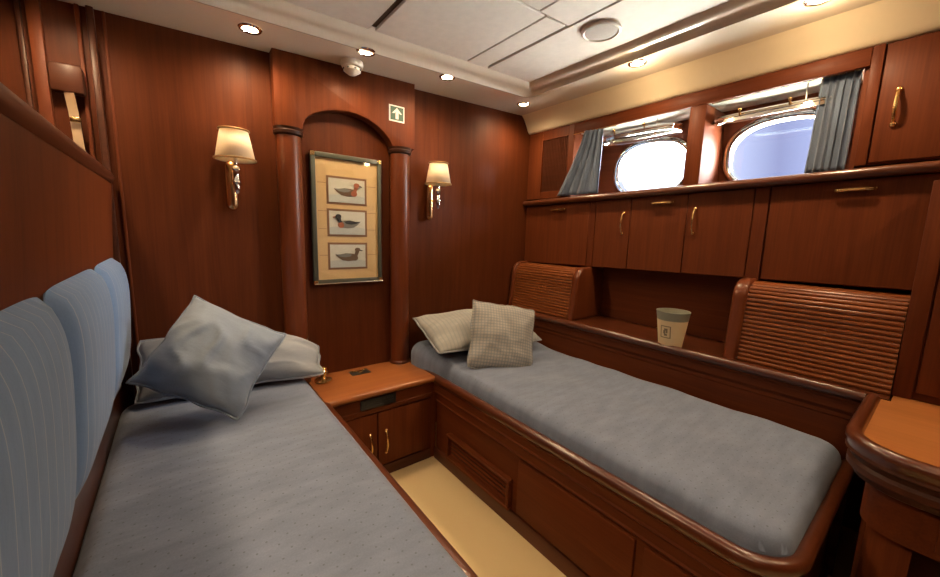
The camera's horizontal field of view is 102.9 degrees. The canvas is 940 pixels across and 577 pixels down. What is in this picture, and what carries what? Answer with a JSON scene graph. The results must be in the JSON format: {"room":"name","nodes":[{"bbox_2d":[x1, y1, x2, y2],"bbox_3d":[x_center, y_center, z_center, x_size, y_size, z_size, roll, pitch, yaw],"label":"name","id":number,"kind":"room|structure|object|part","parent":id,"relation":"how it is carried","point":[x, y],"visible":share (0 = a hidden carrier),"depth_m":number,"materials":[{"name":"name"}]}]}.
{"room":"ship cabin","nodes":[
{"label":"ship cabin","id":0,"kind":"room"},
{"bbox_2d":[0,0,530,421],"bbox_3d":[-0.610,-0.181,2.092,3.200,2.250,0.060,-5,10,-37],"label":"wall","id":1,"kind":"structure","parent":0,"point":[173,89],"depth_m":1.70,"materials":[{"name":"brown wood"}]},
{"bbox_2d":[13,0,33,108],"bbox_3d":[-1.516,0.017,1.370,0.013,2.017,0.014,-5,10,-37],"label":"trim","id":2,"kind":"structure","parent":1,"relation":"attached to","point":[17,8],"depth_m":1.25,"materials":[{"name":"brown wood"}]},
{"bbox_2d":[24,0,55,126],"bbox_3d":[-1.481,0.015,1.386,0.033,2.018,0.030,-5,10,-37],"label":"trim","id":3,"kind":"structure","parent":1,"relation":"attached to","point":[33,11],"depth_m":1.26,"materials":[{"name":"brown wood"}]},
{"bbox_2d":[47,61,85,150],"bbox_3d":[-1.408,-0.612,1.323,0.084,0.331,0.053,-5,10,-37],"label":"wall sconce","id":4,"kind":"object","parent":1,"relation":"attached to","point":[68,80],"visible":0.95,"depth_m":1.31,"materials":[{"name":"brown wood"}]},
{"bbox_2d":[73,3,95,158],"bbox_3d":[-1.405,0.005,1.455,0.013,2.022,0.012,-5,10,-37],"label":"trim","id":5,"kind":"structure","parent":1,"relation":"attached to","point":[76,6],"depth_m":1.34,"materials":[{"name":"brown wood"}]},
{"bbox_2d":[85,5,134,405],"bbox_3d":[-1.376,0.003,1.472,0.020,2.023,0.022,-5,10,-37],"label":"trim","id":6,"kind":"structure","parent":1,"relation":"attached to","point":[89,10],"depth_m":1.37,"materials":[{"name":"brown wood"}]},
{"bbox_2d":[101,11,139,368],"bbox_3d":[-1.354,-0.001,1.498,0.010,2.024,0.006,-5,10,-37],"label":"trim","id":7,"kind":"structure","parent":1,"relation":"attached to","point":[102,12],"depth_m":1.43,"materials":[{"name":"brown wood"}]},
{"bbox_2d":[213,126,256,209],"bbox_3d":[-0.986,-0.498,1.579,0.159,0.329,0.159,1,8,-5],"label":"wall sconce","id":8,"kind":"object","parent":1,"relation":"attached to","point":[233,145],"visible":1,"depth_m":1.55,"materials":[{"name":"gold metal"}]},
{"bbox_3d":[-1.043,-0.450,1.639,0.048,0.212,0.041,-5,10,-37],"label":"plate","id":9,"kind":"part","parent":8,"relation":"part of","materials":[{"name":"gold metal"}]},
{"bbox_3d":[-0.981,-0.657,1.555,0.117,0.008,0.117,-5,10,-37],"label":"shade trim","id":10,"kind":"part","parent":8,"relation":"part of","materials":[{"name":"beige fabric"}]},
{"bbox_3d":[-0.983,-0.599,1.564,0.148,0.123,0.148,-5,10,-37],"label":"lamp shade","id":11,"kind":"part","parent":8,"relation":"part of","materials":[{"name":"beige fabric"}]},
{"bbox_3d":[-0.985,-0.541,1.572,0.159,0.008,0.159,-5,10,-37],"label":"shade trim","id":12,"kind":"part","parent":8,"relation":"part of","materials":[{"name":"beige fabric"}]},
{"bbox_2d":[269,48,414,382],"bbox_3d":[-0.615,-0.320,1.963,0.711,1.573,0.097,-5,10,-37],"label":"arch surround","id":13,"kind":"object","parent":1,"relation":"attached to","point":[302,87],"visible":0.91,"depth_m":1.82,"materials":[{"name":"brown wood"}]},
{"bbox_2d":[389,104,403,122],"bbox_3d":[-0.393,-0.938,2.010,0.090,0.082,0.005,-5,10,-37],"label":"exit sign","id":14,"kind":"object","parent":13,"relation":"attached to","point":[396,113],"visible":1,"depth_m":2.01,"materials":[{"name":"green plastic"}]},
{"bbox_2d":[309,150,382,284],"bbox_3d":[-0.642,-0.358,1.980,0.375,0.662,0.026,-5,10,-37],"label":"framed picture","id":15,"kind":"object","parent":1,"relation":"attached to","point":[346,191],"visible":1,"depth_m":1.97,"materials":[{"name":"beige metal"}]},
{"bbox_2d":[326,175,366,205],"bbox_3d":[-0.642,-0.508,1.955,0.212,0.142,0.001,-5,10,-37],"label":"print","id":16,"kind":"object","parent":15,"relation":"attached to","point":[341,190],"depth_m":1.95,"materials":[{"name":"paper"}]},
{"bbox_2d":[327,208,366,236],"bbox_3d":[-0.646,-0.345,1.979,0.212,0.142,0.001,-5,10,-37],"label":"print","id":17,"kind":"object","parent":15,"relation":"attached to","point":[341,222],"depth_m":1.97,"materials":[{"name":"paper"}]},
{"bbox_2d":[328,242,366,269],"bbox_3d":[-0.651,-0.174,2.004,0.212,0.142,0.001,-5,10,-37],"label":"print","id":18,"kind":"object","parent":15,"relation":"attached to","point":[341,255],"depth_m":2.00,"materials":[{"name":"paper"}]},
{"bbox_2d":[425,161,451,219],"bbox_3d":[-0.186,-0.566,2.192,0.159,0.329,0.159,1,8,-5],"label":"wall sconce","id":19,"kind":"object","parent":1,"relation":"attached to","point":[438,172],"visible":1,"depth_m":2.15,"materials":[{"name":"gold metal"}]},
{"bbox_3d":[-0.244,-0.517,2.253,0.048,0.212,0.041,-5,10,-37],"label":"plate","id":20,"kind":"part","parent":19,"relation":"part of","materials":[{"name":"gold metal"}]},
{"bbox_3d":[-0.184,-0.666,2.178,0.148,0.123,0.148,-5,10,-37],"label":"lamp shade","id":21,"kind":"part","parent":19,"relation":"part of","materials":[{"name":"beige fabric"}]},
{"bbox_3d":[-0.185,-0.609,2.186,0.159,0.008,0.159,-5,10,-37],"label":"shade trim","id":22,"kind":"part","parent":19,"relation":"part of","materials":[{"name":"beige fabric"}]},
{"bbox_3d":[-0.182,-0.724,2.169,0.117,0.008,0.117,-5,10,-37],"label":"shade trim","id":23,"kind":"part","parent":19,"relation":"part of","materials":[{"name":"gold metal"}]},
{"bbox_2d":[522,0,939,134],"bbox_3d":[1.451,-0.957,1.389,0.168,0.130,3.348,-5,10,-37],"label":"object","id":24,"kind":"structure","parent":1,"relation":"attached to","point":[883,21],"depth_m":1.59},
{"bbox_2d":[59,0,880,115],"bbox_3d":[0.392,-0.911,0.583,3.190,0.200,3.370,-5,10,-37],"label":"ceiling","id":25,"kind":"structure","parent":0,"point":[500,54],"depth_m":1.55,"materials":[{"name":"white paint"}]},
{"bbox_2d":[237,23,261,34],"bbox_3d":[-0.865,-1.019,1.473,0.086,0.005,0.086,-5,10,-37],"label":"recessed light","id":26,"kind":"object","parent":25,"relation":"in","point":[248,28],"visible":1,"depth_m":1.47,"materials":[{"name":"silver metal"}]},
{"bbox_3d":[-0.865,-1.020,1.473,0.054,0.002,0.054,-5,10,-37],"label":"bulb","id":27,"kind":"part","parent":26,"relation":"part of","materials":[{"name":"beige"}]},
{"bbox_3d":[-0.592,-0.931,0.617,1.438,0.064,1.330,-5,10,-37],"label":"panel","id":28,"kind":"part","parent":25,"relation":"part of","materials":[{"name":"white paint"}]},
{"bbox_2d":[340,57,363,75],"bbox_3d":[-0.558,-1.041,1.773,0.106,0.061,0.106,-5,10,-37],"label":"smoke detector","id":29,"kind":"object","parent":25,"relation":"attached to","point":[352,66],"visible":1,"depth_m":1.74,"materials":[{"name":"white plastic"}]},
{"bbox_2d":[356,47,374,56],"bbox_3d":[-0.463,-1.052,1.667,0.086,0.005,0.086,-5,10,-37],"label":"recessed light","id":30,"kind":"object","parent":25,"relation":"in","point":[363,53],"visible":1,"depth_m":1.67,"materials":[{"name":"silver metal"}]},
{"bbox_3d":[-0.463,-1.053,1.666,0.054,0.002,0.054,-5,10,-37],"label":"bulb","id":31,"kind":"part","parent":30,"relation":"part of","materials":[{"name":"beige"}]},
{"bbox_2d":[439,74,454,80],"bbox_3d":[-0.118,-1.100,1.951,0.086,0.005,0.086,-5,10,-37],"label":"recessed light","id":32,"kind":"object","parent":25,"relation":"in","point":[442,76],"visible":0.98,"depth_m":1.95,"materials":[{"name":"silver metal"}]},
{"bbox_3d":[-0.055,-1.084,1.526,0.482,0.031,0.525,-5,10,-37],"label":"panel","id":33,"kind":"part","parent":25,"relation":"part of","materials":[{"name":"white paint"}]},
{"bbox_3d":[0.257,-0.849,0.290,2.612,0.154,3.062,-5,10,-37],"label":"moulding","id":34,"kind":"part","parent":25,"relation":"part of","materials":[{"name":"white paint"}]},
{"bbox_3d":[0.188,-1.115,1.711,0.119,0.018,0.525,-5,10,-37],"label":"panel","id":35,"kind":"part","parent":25,"relation":"part of","materials":[{"name":"white paint"}]},
{"bbox_2d":[517,102,529,106],"bbox_3d":[0.342,-1.173,2.388,0.086,0.005,0.086,-5,10,-37],"label":"recessed light","id":36,"kind":"object","parent":25,"relation":"in","point":[521,104],"visible":1,"depth_m":2.39,"materials":[{"name":"silver metal"}]},
{"bbox_3d":[0.365,-0.988,0.951,0.435,0.029,0.898,-5,10,-37],"label":"panel","id":37,"kind":"part","parent":25,"relation":"part of","materials":[{"name":"white paint"}]},
{"bbox_3d":[0.611,-1.019,1.138,0.175,0.020,0.898,-5,10,-37],"label":"panel","id":38,"kind":"part","parent":25,"relation":"part of","materials":[{"name":"white paint"}]},
{"bbox_2d":[581,20,621,41],"bbox_3d":[0.548,-1.076,1.567,0.160,0.016,0.160,-5,10,-37],"label":"ceiling speaker","id":39,"kind":"object","parent":25,"relation":"attached to","point":[601,30],"visible":1,"depth_m":1.55,"materials":[{"name":"white plastic"}]},
{"bbox_2d":[585,24,617,39],"bbox_3d":[0.548,-1.074,1.568,0.130,0.011,0.130,-5,10,-37],"label":"grille","id":40,"kind":"object","parent":39,"relation":"attached to","point":[592,31],"depth_m":1.56,"materials":[{"name":"white plastic"}]},
{"bbox_3d":[0.651,-1.080,1.500,0.323,0.025,1.430,-5,10,-37],"label":"panel","id":41,"kind":"part","parent":25,"relation":"part of","materials":[{"name":"white paint"}]},
{"bbox_2d":[627,59,646,67],"bbox_3d":[0.798,-1.073,1.789,0.086,0.005,0.086,-5,10,-37],"label":"recessed light","id":42,"kind":"object","parent":25,"relation":"in","point":[640,62],"visible":1,"depth_m":1.78,"materials":[{"name":"silver metal"}]},
{"bbox_3d":[0.798,-1.074,1.788,0.054,0.002,0.054,-5,10,-37],"label":"bulb","id":43,"kind":"part","parent":42,"relation":"part of","materials":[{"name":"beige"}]},
{"bbox_2d":[803,0,830,6],"bbox_3d":[1.195,-0.988,1.281,0.086,0.005,0.086,-5,10,-37],"label":"recessed light","id":44,"kind":"object","parent":25,"relation":"in","point":[807,3],"visible":1,"depth_m":1.30,"materials":[{"name":"silver metal"}]},
{"bbox_3d":[1.195,-0.989,1.281,0.054,0.002,0.054,-5,10,-37],"label":"bulb","id":45,"kind":"part","parent":44,"relation":"part of","materials":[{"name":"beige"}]},
{"bbox_2d":[390,422,858,576],"bbox_3d":[0.382,1.170,0.948,3.200,0.040,3.410,-5,10,-37],"label":"floor","id":46,"kind":"structure","parent":0,"point":[487,543],"depth_m":1.62,"materials":[{"name":"beige carpet"}]},
{"bbox_2d":[53,384,477,576],"bbox_3d":[-0.400,0.798,0.748,0.810,0.688,2.548,-5,10,-37],"label":"built in berth","id":47,"kind":"object","parent":46,"relation":"on","point":[84,502],"visible":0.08,"depth_m":0.97,"materials":[{"name":"brown wood"}]},
{"bbox_2d":[0,297,76,576],"bbox_3d":[-0.590,0.267,0.484,0.070,0.458,0.528,-5,10,-37],"label":"cushion","id":48,"kind":"object","parent":47,"relation":"on","point":[38,443],"visible":1,"depth_m":0.48,"materials":[{"name":"blue fabric"}]},
{"bbox_2d":[0,82,113,310],"bbox_3d":[-0.531,0.271,0.332,0.120,1.066,2.897,-5,10,-37],"label":"wall","id":49,"kind":"structure","parent":47,"relation":"attached to","point":[56,225],"depth_m":0.69,"materials":[{"name":"brown wood"}]},
{"bbox_3d":[-0.488,-0.226,0.268,0.063,0.062,2.875,-5,10,-37],"label":"rail","id":50,"kind":"part","parent":49,"relation":"part of","materials":[{"name":"brown wood"}]},
{"bbox_2d":[43,269,115,498],"bbox_3d":[-0.916,0.197,0.902,0.070,0.458,0.520,-5,10,-37],"label":"cushion","id":51,"kind":"object","parent":47,"relation":"on","point":[82,303],"visible":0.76,"depth_m":0.78,"materials":[{"name":"blue fabric"}]},
{"bbox_2d":[94,258,130,398],"bbox_3d":[-1.212,0.134,1.279,0.070,0.458,0.427,-5,10,-37],"label":"cushion","id":52,"kind":"object","parent":47,"relation":"on","point":[113,273],"visible":0.5,"depth_m":1.19,"materials":[{"name":"blue fabric"}]},
{"bbox_2d":[73,378,467,576],"bbox_3d":[-0.360,0.643,0.719,0.662,0.144,2.455,-5,10,-37],"label":"mattress","id":53,"kind":"object","parent":47,"relation":"on","point":[282,488],"visible":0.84,"depth_m":0.95,"materials":[{"name":"grey fabric"}]},
{"bbox_2d":[126,295,286,419],"bbox_3d":[-0.925,0.246,1.352,0.448,0.418,0.247,-1,9,-17],"label":"throw cushion","id":54,"kind":"object","parent":53,"relation":"on","point":[212,357],"visible":1,"depth_m":1.28,"materials":[{"name":"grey fabric"}]},
{"bbox_2d":[134,334,323,404],"bbox_3d":[-1.004,0.301,1.619,0.678,0.213,0.205,-3,10,-31],"label":"bed pillow","id":55,"kind":"object","parent":53,"relation":"on","point":[296,357],"visible":0.41,"depth_m":1.65,"materials":[{"name":"grey fabric"}]},
{"bbox_3d":[0.013,0.676,0.815,0.060,0.047,2.180,-5,10,-37],"label":"rail","id":56,"kind":"part","parent":47,"relation":"part of","materials":[{"name":"brown wood"}]},
{"bbox_2d":[308,361,435,472],"bbox_3d":[-0.522,0.712,2.038,0.615,0.504,0.360,-5,10,-37],"label":"nightstand","id":57,"kind":"object","parent":46,"relation":"on","point":[391,408],"visible":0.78,"depth_m":1.96,"materials":[{"name":"brown wood"}]},
{"bbox_2d":[314,366,331,383],"bbox_3d":[-0.753,0.436,1.917,0.090,0.082,0.088,-5,10,-37],"label":"brass ornament","id":58,"kind":"object","parent":57,"relation":"on","point":[323,379],"visible":0.79,"depth_m":1.90,"materials":[{"name":"gold metal"}]},
{"bbox_2d":[320,366,327,376],"bbox_3d":[-0.752,0.425,1.915,0.052,0.058,0.052,-5,10,-37],"label":"bowl","id":59,"kind":"object","parent":58,"relation":"on","point":[324,367],"depth_m":1.91,"materials":[{"name":"gold metal"}]},
{"bbox_3d":[-0.606,0.459,2.058,0.104,0.004,0.065,-5,10,-37],"label":"latch plate","id":60,"kind":"part","parent":57,"relation":"part of","materials":[{"name":"black plastic"}]},
{"bbox_3d":[-0.576,0.780,1.833,0.255,0.292,0.016,-5,10,-37],"label":"door","id":61,"kind":"part","parent":57,"relation":"part of","materials":[{"name":"brown wood"}]},
{"bbox_3d":[-0.495,0.794,1.875,0.018,0.139,0.038,-5,10,-37],"label":"handle","id":62,"kind":"part","parent":57,"relation":"part of","materials":[{"name":"gold metal"}]},
{"bbox_3d":[-0.457,0.564,1.873,0.187,0.052,0.016,-5,10,-37],"label":"vent panel","id":63,"kind":"part","parent":57,"relation":"part of","materials":[{"name":"black plastic"}]},
{"bbox_3d":[-0.428,0.788,1.926,0.018,0.139,0.038,-5,10,-37],"label":"handle","id":64,"kind":"part","parent":57,"relation":"part of","materials":[{"name":"gold metal"}]},
{"bbox_3d":[-0.349,0.761,2.008,0.307,0.292,0.016,-5,10,-37],"label":"door","id":65,"kind":"part","parent":57,"relation":"part of","materials":[{"name":"brown wood"}]},
{"bbox_2d":[410,359,854,576],"bbox_3d":[0.484,0.769,1.856,0.822,0.498,1.873,-5,10,-37],"label":"built in berth","id":66,"kind":"object","parent":46,"relation":"on","point":[583,518],"visible":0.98,"depth_m":1.34,"materials":[{"name":"brown wood"}]},
{"bbox_2d":[446,432,512,509],"bbox_3d":[0.028,0.870,1.819,0.031,0.140,0.480,-5,10,-37],"label":"grille","id":67,"kind":"object","parent":66,"relation":"attached to","point":[489,476],"depth_m":1.79,"materials":[{"name":"brown wood"}]},
{"bbox_3d":[0.363,0.880,1.400,0.014,0.247,0.515,-5,10,-37],"label":"panel door","id":68,"kind":"part","parent":66,"relation":"part of","materials":[{"name":"brown wood"}]},
{"bbox_2d":[411,340,841,556],"bbox_3d":[0.490,0.510,1.816,0.830,0.218,1.805,-5,10,-37],"label":"mattress","id":69,"kind":"object","parent":66,"relation":"on","point":[758,483],"visible":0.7,"depth_m":1.35,"materials":[{"name":"grey fabric"}]},
{"bbox_2d":[413,309,541,353],"bbox_3d":[0.052,0.230,2.295,0.729,0.198,0.370,-4,10,-32],"label":"bed pillow","id":70,"kind":"object","parent":69,"relation":"on","point":[448,332],"visible":0.41,"depth_m":2.10,"materials":[{"name":"fabric"}]},
{"bbox_2d":[467,299,534,368],"bbox_3d":[0.182,0.271,2.066,0.429,0.399,0.197,0,8,-12],"label":"throw cushion","id":71,"kind":"object","parent":69,"relation":"on","point":[501,335],"visible":0.88,"depth_m":2.02,"materials":[{"name":"grey fabric"}]},
{"bbox_3d":[0.593,0.929,1.105,0.014,0.247,0.180,-5,10,-37],"label":"panel door","id":72,"kind":"part","parent":66,"relation":"part of","materials":[{"name":"brown wood"}]},
{"bbox_2d":[500,263,911,575],"bbox_3d":[0.957,0.415,2.145,0.414,1.100,1.922,-5,10,-37],"label":"shelf","id":73,"kind":"object","parent":46,"relation":"on","point":[623,338],"visible":0.36,"depth_m":1.90,"materials":[{"name":"brown wood"}]},
{"bbox_2d":[508,261,602,319],"bbox_3d":[0.579,-0.010,2.616,0.299,0.328,0.587,-5,10,-37],"label":"locker","id":74,"kind":"object","parent":73,"relation":"on","point":[568,292],"visible":0.98,"depth_m":2.46,"materials":[{"name":"brown wood"}]},
{"bbox_2d":[656,308,690,346],"bbox_3d":[0.989,0.194,1.836,0.152,0.172,0.152,-5,10,-37],"label":"bucket","id":75,"kind":"object","parent":73,"relation":"on","point":[672,323],"visible":0.99,"depth_m":1.79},
{"bbox_3d":[0.817,0.315,2.053,0.055,0.087,1.868,-5,10,-37],"label":"edge moulding","id":76,"kind":"part","parent":73,"relation":"part of","materials":[{"name":"brown wood"}]},
{"bbox_2d":[723,278,910,395],"bbox_3d":[1.410,0.156,1.552,0.299,0.352,0.508,-5,10,-37],"label":"locker","id":77,"kind":"object","parent":73,"relation":"on","point":[845,336],"visible":0.92,"depth_m":1.44,"materials":[{"name":"brown wood"}]},
{"bbox_2d":[845,393,939,576],"bbox_3d":[1.521,0.818,0.799,0.611,0.763,1.078,-5,10,-37],"label":"desk","id":78,"kind":"object","parent":46,"relation":"on","point":[893,446],"visible":1,"depth_m":0.98,"materials":[{"name":"brown wood"}]},
{"bbox_3d":[1.270,0.873,1.211,0.355,0.520,0.020,-5,10,-37],"label":"panel","id":79,"kind":"part","parent":78,"relation":"part of","materials":[{"name":"brown wood"}]},
{"bbox_3d":[1.118,0.894,1.041,0.095,0.520,0.087,-5,10,-37],"label":"leg","id":80,"kind":"part","parent":78,"relation":"part of","materials":[{"name":"brown wood"}]},
{"bbox_3d":[1.495,0.525,0.729,0.518,0.080,1.075,-5,10,-37],"label":"edge moulding","id":81,"kind":"part","parent":78,"relation":"part of","materials":[{"name":"brown wood"}]},
{"bbox_3d":[1.432,0.967,0.948,0.020,0.380,0.480,-5,10,-37],"label":"door","id":82,"kind":"part","parent":78,"relation":"part of","materials":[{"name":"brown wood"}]},
{"bbox_3d":[1.287,0.623,0.675,0.016,0.092,0.560,-5,10,-37],"label":"drawer","id":83,"kind":"part","parent":78,"relation":"part of","materials":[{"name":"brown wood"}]},
{"bbox_2d":[592,83,939,532],"bbox_3d":[1.624,-0.064,1.713,0.060,2.250,3.410,-5,10,-37],"label":"wall","id":84,"kind":"structure","parent":0,"point":[852,518],"depth_m":1.92,"materials":[{"name":"brown wood"}]},
{"bbox_2d":[524,201,596,266],"bbox_3d":[0.673,-0.379,2.639,0.257,0.422,0.594,-5,10,-37],"label":"upper cabinet","id":85,"kind":"object","parent":84,"relation":"attached to","point":[563,234],"visible":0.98,"depth_m":2.54,"materials":[{"name":"brown wood"}]},
{"bbox_2d":[603,117,686,191],"bbox_3d":[1.015,-0.755,2.221,0.295,0.422,0.499,-5,10,-37],"label":"window","id":86,"kind":"structure","parent":84,"relation":"in","point":[661,137],"depth_m":2.22,"materials":[{"name":"silver metal"}]},
{"bbox_3d":[0.989,-0.896,2.185,0.206,0.040,0.486,-5,10,-37],"label":"hinged pane","id":87,"kind":"part","parent":86,"relation":"part of","materials":[{"name":"silver metal"}]},
{"bbox_2d":[592,186,772,278],"bbox_3d":[1.120,-0.298,2.063,0.260,0.427,0.872,-5,10,-37],"label":"upper cabinet","id":88,"kind":"object","parent":84,"relation":"attached to","point":[715,233],"visible":1,"depth_m":1.91,"materials":[{"name":"brown wood"}]},
{"bbox_3d":[0.853,-0.328,2.258,0.018,0.408,0.229,-5,10,-37],"label":"door","id":89,"kind":"part","parent":88,"relation":"part of","materials":[{"name":"brown wood"}]},
{"bbox_3d":[0.884,-0.381,2.179,0.038,0.140,0.020,-5,10,-37],"label":"handle","id":90,"kind":"part","parent":88,"relation":"part of","materials":[{"name":"gold metal"}]},
{"bbox_3d":[1.017,-0.298,2.048,0.018,0.410,0.300,-5,10,-37],"label":"door","id":91,"kind":"part","parent":88,"relation":"part of","materials":[{"name":"brown wood"}]},
{"bbox_3d":[1.022,-0.457,1.990,0.030,0.018,0.120,-5,10,-37],"label":"handle","id":92,"kind":"part","parent":88,"relation":"part of","materials":[{"name":"gold metal"}]},
{"bbox_3d":[1.119,-0.338,1.878,0.038,0.140,0.020,-5,10,-37],"label":"handle","id":93,"kind":"part","parent":88,"relation":"part of","materials":[{"name":"gold metal"}]},
{"bbox_3d":[1.195,-0.266,1.820,0.018,0.410,0.277,-5,10,-37],"label":"door","id":94,"kind":"part","parent":88,"relation":"part of","materials":[{"name":"brown wood"}]},
{"bbox_2d":[575,47,872,185],"bbox_3d":[1.163,-0.759,1.988,0.238,0.448,1.315,-5,10,-37],"label":"window surround","id":95,"kind":"object","parent":84,"relation":"attached to","point":[704,140],"visible":0.72,"depth_m":1.84,"materials":[{"name":"brown wood"}]},
{"bbox_2d":[574,124,616,134],"bbox_3d":[0.756,-0.966,2.283,0.008,0.008,0.295,-5,10,-37],"label":"curtain rod","id":96,"kind":"object","parent":95,"relation":"attached to","point":[615,124],"visible":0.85,"depth_m":2.23,"materials":[{"name":"gold metal"}]},
{"bbox_2d":[557,128,603,195],"bbox_3d":[0.686,-0.791,2.373,0.031,0.384,0.331,-5,10,-37],"label":"curtain","id":97,"kind":"object","parent":96,"relation":"hanging from","point":[582,177],"visible":1,"depth_m":2.33,"materials":[{"name":"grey fabric"}]},
{"bbox_2d":[712,69,863,103],"bbox_3d":[1.334,-0.866,1.618,0.008,0.008,0.515,-5,10,-37],"label":"curtain rod","id":98,"kind":"object","parent":95,"relation":"attached to","point":[859,69],"visible":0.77,"depth_m":1.59,"materials":[{"name":"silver metal"}]},
{"bbox_2d":[804,69,862,172],"bbox_3d":[1.447,-0.660,1.497,0.032,0.376,0.132,-5,10,-37],"label":"curtain","id":99,"kind":"object","parent":98,"relation":"hanging from","point":[833,121],"visible":0.97,"depth_m":1.49,"materials":[{"name":"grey fabric"}]},
{"bbox_2d":[523,160,939,206],"bbox_3d":[1.413,-0.467,1.665,0.277,0.096,2.998,-5,10,-37],"label":"window ledge","id":100,"kind":"object","parent":84,"relation":"attached to","point":[927,167],"visible":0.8,"depth_m":1.61,"materials":[{"name":"brown wood"}]},
{"bbox_2d":[527,123,591,200],"bbox_3d":[0.637,-0.865,2.655,0.230,0.460,0.395,-5,10,-37],"label":"locker","id":101,"kind":"object","parent":100,"relation":"on","point":[552,153],"visible":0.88,"depth_m":2.58,"materials":[{"name":"brown wood"}]},
{"bbox_2d":[854,31,939,167],"bbox_3d":[1.740,-0.643,1.216,0.263,0.424,0.624,-5,10,-37],"label":"upper cabinet","id":102,"kind":"object","parent":100,"relation":"on","point":[900,121],"visible":0.99,"depth_m":1.32,"materials":[{"name":"brown wood"}]},
{"bbox_3d":[1.512,-0.647,1.330,0.041,0.138,0.021,-5,10,-37],"label":"handle","id":103,"kind":"part","parent":102,"relation":"part of","materials":[{"name":"gold metal"}]},
{"bbox_2d":[712,82,852,180],"bbox_3d":[1.401,-0.676,1.729,0.291,0.415,0.499,-5,10,-37],"label":"window","id":104,"kind":"structure","parent":84,"relation":"in","point":[800,109],"depth_m":1.75,"materials":[{"name":"silver metal"}]},
{"bbox_3d":[1.289,-0.797,1.642,0.024,0.034,0.196,-5,10,-37],"label":"latch knob","id":105,"kind":"part","parent":104,"relation":"part of","materials":[{"name":"gold metal"}]},
{"bbox_3d":[1.375,-0.804,1.696,0.204,0.072,0.486,-5,10,-37],"label":"hinged pane","id":106,"kind":"part","parent":104,"relation":"part of","materials":[{"name":"silver metal"}]},
{"bbox_2d":[760,173,939,290],"bbox_3d":[1.612,-0.209,1.435,0.257,0.425,0.728,-5,10,-37],"label":"upper cabinet","id":107,"kind":"object","parent":84,"relation":"attached to","point":[868,233],"visible":1,"depth_m":1.45,"materials":[{"name":"brown wood"}]},
{"bbox_3d":[1.464,-0.377,1.423,0.030,0.018,0.120,-5,10,-37],"label":"handle","id":108,"kind":"part","parent":107,"relation":"part of","materials":[{"name":"gold metal"}]},
{"bbox_2d":[891,180,939,404],"bbox_3d":[1.917,0.064,0.981,0.362,0.726,0.975,-5,10,-37],"label":"wall panel","id":109,"kind":"object","parent":84,"relation":"attached to","point":[917,375],"visible":1,"depth_m":1.23,"materials":[{"name":"brown wood"}]},
{"bbox_3d":[1.645,0.035,1.051,0.015,0.695,0.424,-5,10,-37],"label":"door","id":110,"kind":"part","parent":109,"relation":"part of","materials":[{"name":"brown wood"}]}
]}

